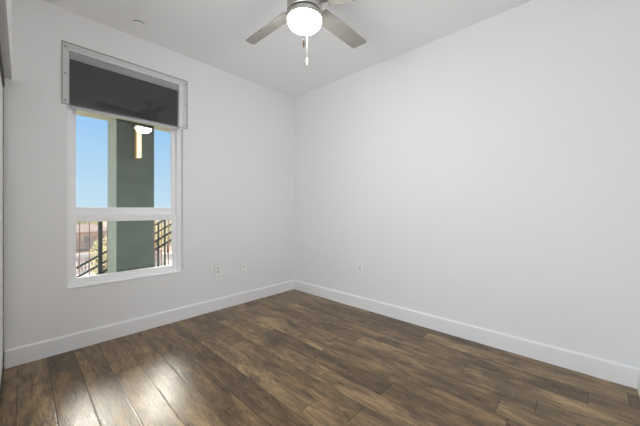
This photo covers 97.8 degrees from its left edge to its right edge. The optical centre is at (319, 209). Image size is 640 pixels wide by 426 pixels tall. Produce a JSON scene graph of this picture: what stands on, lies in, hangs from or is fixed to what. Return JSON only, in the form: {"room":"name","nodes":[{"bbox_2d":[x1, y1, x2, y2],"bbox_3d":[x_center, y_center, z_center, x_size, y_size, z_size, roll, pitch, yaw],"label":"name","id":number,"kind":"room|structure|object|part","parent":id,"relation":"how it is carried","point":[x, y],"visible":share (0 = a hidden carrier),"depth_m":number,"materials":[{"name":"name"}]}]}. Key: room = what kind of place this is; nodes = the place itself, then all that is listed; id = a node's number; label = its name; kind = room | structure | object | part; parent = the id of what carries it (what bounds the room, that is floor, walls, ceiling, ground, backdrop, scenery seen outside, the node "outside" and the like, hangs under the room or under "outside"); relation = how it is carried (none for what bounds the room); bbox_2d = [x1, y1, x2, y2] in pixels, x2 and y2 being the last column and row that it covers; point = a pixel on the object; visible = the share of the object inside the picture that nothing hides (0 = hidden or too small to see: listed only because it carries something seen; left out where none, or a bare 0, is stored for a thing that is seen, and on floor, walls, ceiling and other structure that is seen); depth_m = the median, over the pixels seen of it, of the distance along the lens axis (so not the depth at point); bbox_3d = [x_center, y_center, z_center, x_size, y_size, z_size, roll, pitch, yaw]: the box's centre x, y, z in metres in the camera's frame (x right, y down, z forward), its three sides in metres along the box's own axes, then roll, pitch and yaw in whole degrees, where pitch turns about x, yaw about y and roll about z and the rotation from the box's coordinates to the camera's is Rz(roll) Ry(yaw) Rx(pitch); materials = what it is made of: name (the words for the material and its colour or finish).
{"room":"empty bedroom","nodes":[
{"label":"empty bedroom","id":0,"kind":"room"},
{"bbox_2d":[0,0,11,78],"bbox_3d":[-1.058,-1.260,0.847,3.245,0.652,0.113,0,0,43],"label":"wall","id":1,"kind":"structure","parent":0,"point":[5,5],"depth_m":1.59,"materials":[{"name":"white paint"}]},
{"bbox_2d":[0,46,4,86],"bbox_3d":[-1.069,-0.901,0.836,3.241,0.065,0.073,0,0,43],"label":"trim","id":2,"kind":"structure","parent":1,"relation":"attached to","point":[1,61],"depth_m":1.75,"materials":[{"name":"black metal"}]},
{"bbox_2d":[4,0,293,367],"bbox_3d":[-1.588,-0.225,2.772,0.160,2.722,3.640,0,0,43],"label":"wall","id":3,"kind":"structure","parent":0,"point":[237,145],"depth_m":2.58,"materials":[{"name":"white paint"}]},
{"bbox_2d":[0,66,3,392],"bbox_3d":[-1.710,0.119,1.463,1.448,1.974,0.025,0,0,43],"label":"door","id":4,"kind":"structure","parent":3,"relation":"in","point":[1,80],"depth_m":1.80,"materials":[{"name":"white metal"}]},
{"bbox_2d":[67,59,182,288],"bbox_3d":[-1.747,-0.332,2.576,0.136,1.925,0.883,0,0,43],"label":"window","id":5,"kind":"structure","parent":3,"relation":"in","point":[75,214],"depth_m":2.47,"materials":[{"name":"white plastic"}]},
{"bbox_3d":[-1.782,-0.609,2.603,0.028,1.302,0.807,0,0,43],"label":"sash","id":6,"kind":"part","parent":5,"relation":"part of","materials":[{"name":"white plastic"}]},
{"bbox_3d":[-1.760,0.322,2.583,0.028,0.567,0.807,0,0,43],"label":"sash","id":7,"kind":"part","parent":5,"relation":"part of","materials":[{"name":"white plastic"}]},
{"bbox_2d":[67,47,182,129],"bbox_3d":[-1.720,-1.058,2.551,0.047,0.471,0.881,0,0,43],"label":"roller shade","id":8,"kind":"object","parent":5,"relation":"attached to","point":[97,83],"visible":0.97,"depth_m":2.49,"materials":[{"name":"fabric"}]},
{"bbox_3d":[-1.720,-1.282,2.551,0.047,0.022,0.881,0,0,43],"label":"mounting rail","id":9,"kind":"part","parent":8,"relation":"part of","materials":[{"name":"white plastic"}]},
{"bbox_3d":[-1.718,0.625,2.549,0.056,0.012,0.881,0,0,43],"label":"sill","id":10,"kind":"part","parent":5,"relation":"part of","materials":[{"name":"white paint"}]},
{"bbox_2d":[62,40,187,128],"bbox_3d":[-1.695,-1.083,2.532,0.012,0.492,0.956,0,0,43],"label":"panel","id":11,"kind":"object","parent":3,"relation":"attached to","point":[62,40],"visible":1,"depth_m":2.55,"materials":[{"name":"plastic"}]},
{"bbox_2d":[5,280,293,368],"bbox_3d":[-1.293,1.054,2.960,0.015,0.128,2.722,0,0,43],"label":"baseboard","id":12,"kind":"structure","parent":3,"relation":"attached to","point":[24,354],"depth_m":2.48,"materials":[{"name":"white paint"}]},
{"bbox_2d":[215,264,220,275],"bbox_3d":[-1.142,0.674,3.126,0.008,0.124,0.077,0,0,43],"label":"wall outlet","id":13,"kind":"object","parent":3,"relation":"attached to","point":[217,267],"visible":1,"depth_m":3.13,"materials":[{"name":"white plastic"}]},
{"bbox_2d":[240,262,245,271],"bbox_3d":[-0.922,0.684,3.356,0.016,0.107,0.073,0,0,43],"label":"plate","id":14,"kind":"object","parent":3,"relation":"attached to","point":[243,264],"visible":1,"depth_m":3.35,"materials":[{"name":"white plastic"}]},
{"bbox_2d":[43,0,531,97],"bbox_3d":[-0.360,-1.646,1.623,3.525,0.120,3.640,0,0,43],"label":"ceiling","id":15,"kind":"structure","parent":0,"point":[214,33],"depth_m":2.46,"materials":[{"name":"white paint"}]},
{"bbox_2d":[132,20,145,28],"bbox_3d":[-1.541,-1.579,2.375,0.102,0.014,0.102,0,0,43],"label":"sprinkler cover","id":16,"kind":"object","parent":15,"relation":"attached to","point":[136,23],"visible":1,"depth_m":2.37,"materials":[{"name":"white paint"}]},
{"bbox_2d":[246,0,365,64],"bbox_3d":[-0.124,-1.289,1.922,1.176,0.594,0.845,0,0,-7],"label":"ceiling fan","id":17,"kind":"object","parent":15,"relation":"hanging from","point":[304,17],"visible":1,"depth_m":1.87,"materials":[{"name":"silver metal"}]},
{"bbox_3d":[-0.396,-1.351,2.093,0.501,0.037,0.114,0,0,43],"label":"blade","id":18,"kind":"part","parent":17,"relation":"part of","materials":[{"name":"grey wood"}]},
{"bbox_3d":[-0.101,-1.204,1.823,0.220,0.066,0.220,0,0,43],"label":"lamp shade","id":19,"kind":"part","parent":17,"relation":"part of","materials":[{"name":"white glass"}]},
{"bbox_3d":[0.280,-1.351,1.699,0.500,0.037,0.112,0,0,18],"label":"blade","id":20,"kind":"part","parent":17,"relation":"part of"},
{"bbox_3d":[0.172,-1.351,2.115,0.112,0.037,0.500,0,0,43],"label":"blade","id":21,"kind":"part","parent":17,"relation":"part of","materials":[{"name":"grey wood"}]},
{"bbox_2d":[0,289,639,425],"bbox_3d":[-0.360,1.187,1.623,3.525,0.138,3.640,0,0,43],"label":"floor","id":22,"kind":"structure","parent":0,"point":[293,357],"depth_m":1.82,"materials":[{"name":"brown wood"}]},
{"bbox_2d":[294,0,639,367],"bbox_3d":[0.901,-0.225,2.853,3.365,2.722,0.120,0,0,43],"label":"wall","id":23,"kind":"structure","parent":0,"point":[485,174],"depth_m":2.29,"materials":[{"name":"white paint"}]},
{"bbox_2d":[357,262,362,273],"bbox_3d":[0.454,0.663,3.184,0.077,0.124,0.008,0,0,43],"label":"plate","id":24,"kind":"object","parent":23,"relation":"attached to","point":[359,265],"visible":1,"depth_m":3.18,"materials":[{"name":"white plastic"}]},
{"bbox_2d":[294,280,639,388],"bbox_3d":[0.817,1.054,2.840,3.230,0.128,0.015,0,0,43],"label":"baseboard","id":25,"kind":"structure","parent":23,"relation":"attached to","point":[615,372],"depth_m":2.25,"materials":[{"name":"white paint"}]},
{"bbox_3d":[0.842,-0.225,0.416,0.120,2.722,3.520,0,0,43],"label":"wall","id":26,"kind":"structure","parent":0,"visible":0},
{"bbox_2d":[637,369,639,395],"bbox_3d":[1.075,1.054,0.763,0.015,0.128,2.665,0,0,43],"label":"baseboard","id":27,"kind":"structure","parent":26,"relation":"attached to","point":[638,370],"depth_m":1.70,"materials":[{"name":"white paint"}]},
{"label":"outside","id":28,"kind":"structure","parent":0,"visible":0},
{"bbox_2d":[76,220,171,277],"bbox_3d":[-3.107,1.001,4.399,0.050,3.337,4.175,0,0,43],"label":"stair railing","id":29,"kind":"object","parent":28,"point":[159,222],"visible":0.15,"depth_m":4.76,"materials":[{"name":"black metal"}]},
{"bbox_3d":[-3.107,0.792,4.399,0.030,2.368,4.118,0,0,43],"label":"sloped rail","id":30,"kind":"part","parent":29,"relation":"part of","materials":[{"name":"black metal"}]},
{"bbox_3d":[-2.762,0.623,4.768,0.030,0.836,0.022,0,0,43],"label":"post","id":31,"kind":"part","parent":29,"relation":"part of","materials":[{"name":"black metal"}]},
{"bbox_3d":[-3.107,0.930,4.399,0.030,2.366,4.117,0,0,43],"label":"sloped rail","id":32,"kind":"part","parent":29,"relation":"part of","materials":[{"name":"black metal"}]},
{"bbox_3d":[-2.693,0.567,4.840,0.030,0.838,0.022,0,0,43],"label":"post","id":33,"kind":"part","parent":29,"relation":"part of","materials":[{"name":"black metal"}]},
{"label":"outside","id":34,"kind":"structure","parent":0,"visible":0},
{"bbox_2d":[76,221,171,253],"bbox_3d":[-257.203,6.636,244.301,696.500,1.000,500.000,0,0,43],"label":"ground","id":35,"kind":"structure","parent":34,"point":[82,251],"depth_m":43.34,"materials":[{"name":"grey concrete"}]},
{"bbox_2d":[76,253,106,259],"bbox_3d":[-28.787,5.761,34.309,0.300,0.750,9.850,0,0,43],"label":"wall","id":36,"kind":"structure","parent":35,"relation":"on","point":[77,255],"depth_m":34.06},
{"bbox_2d":[76,224,106,249],"bbox_3d":[-39.778,4.236,45.322,6.800,3.800,9.800,0,0,43],"label":"house","id":37,"kind":"structure","parent":35,"relation":"on","point":[84,228],"depth_m":44.41,"materials":[{"name":"brick"}]},
{"bbox_3d":[-36.775,4.636,44.053,0.020,1.040,0.840,0,0,43],"label":"pane","id":38,"kind":"part","parent":37,"relation":"part of","materials":[{"name":"grey glass"}]},
{"bbox_2d":[90,236,106,273],"bbox_3d":[-15.451,3.990,20.003,1.894,4.293,1.914,0,0,43],"label":"tree","id":39,"kind":"object","parent":35,"relation":"on","point":[95,245],"visible":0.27,"depth_m":19.63,"materials":[{"name":"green plant"}]},
{"bbox_2d":[155,220,171,241],"bbox_3d":[-30.428,4.036,55.148,6.800,4.200,10.800,0,0,43],"label":"house","id":40,"kind":"structure","parent":35,"relation":"on","point":[155,220],"depth_m":53.60,"materials":[{"name":"paint"}]},
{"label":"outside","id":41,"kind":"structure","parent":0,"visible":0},
{"bbox_2d":[76,251,171,276],"bbox_3d":[-17.996,6.116,34.150,15.000,0.040,140.000,0,0,43],"label":"street","id":42,"kind":"structure","parent":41,"point":[170,253],"depth_m":31.79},
{"bbox_2d":[76,250,160,270],"bbox_3d":[-23.288,5.461,29.182,0.100,1.350,12.400,0,0,43],"label":"fence","id":43,"kind":"object","parent":42,"relation":"on","point":[86,266],"visible":0.09,"depth_m":28.54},
{"bbox_2d":[155,221,167,248],"bbox_3d":[-19.867,3.749,34.039,2.595,4.774,2.622,0,0,43],"label":"tree","id":44,"kind":"object","parent":42,"relation":"on","point":[157,221],"visible":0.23,"depth_m":33.94,"materials":[{"name":"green plant"}]},
{"bbox_2d":[160,221,171,252],"bbox_3d":[-21.784,3.820,39.989,3.117,4.631,2.956,0,0,43],"label":"tree","id":45,"kind":"object","parent":42,"relation":"on","point":[170,227],"visible":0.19,"depth_m":39.70,"materials":[{"name":"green plant"}]},
{"bbox_3d":[-1.110,-1.514,3.283,0.160,5.900,8.000,0,0,43],"label":"wall","id":46,"kind":"structure","parent":0,"visible":0},
{"bbox_3d":[-1.804,1.336,3.933,1.740,0.200,8.000,0,0,43],"label":"deck","id":47,"kind":"object","parent":46,"relation":"attached to","visible":0},
{"bbox_2d":[79,220,168,276],"bbox_3d":[-2.898,0.638,3.861,0.045,1.195,3.200,0,0,43],"label":"guard railing","id":48,"kind":"object","parent":47,"relation":"on","point":[100,224],"visible":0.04,"depth_m":3.77,"materials":[{"name":"black metal"}]},
{"bbox_3d":[-2.976,0.656,3.778,0.044,1.160,0.044,0,0,43],"label":"post","id":49,"kind":"part","parent":48,"relation":"part of","materials":[{"name":"black metal"}]},
{"bbox_2d":[108,118,153,272],"bbox_3d":[-2.427,0.043,3.578,0.485,2.385,0.398,0,0,43],"label":"pillar","id":50,"kind":"structure","parent":47,"relation":"on","point":[130,178],"depth_m":3.40,"materials":[{"name":"green paint"}]},
{"bbox_2d":[76,109,169,131],"bbox_3d":[-1.941,-1.341,4.061,0.535,0.545,8.000,0,0,43],"label":"beam","id":51,"kind":"structure","parent":50,"relation":"on","point":[78,112],"depth_m":3.41,"materials":[{"name":"beige paint"}]},
{"bbox_2d":[135,125,140,158],"bbox_3d":[-2.216,-0.829,3.401,0.064,0.390,0.060,0,0,43],"label":"wall light","id":52,"kind":"object","parent":50,"relation":"attached to","point":[137,128],"visible":1,"depth_m":3.38,"materials":[{"name":"white"}]},
{"bbox_2d":[137,125,140,157],"bbox_3d":[-2.208,-0.829,3.398,0.050,0.386,0.050,0,0,43],"label":"diffuser","id":53,"kind":"object","parent":52,"relation":"attached to","point":[138,127],"depth_m":3.38,"materials":[{"name":"white glass"}]}
]}

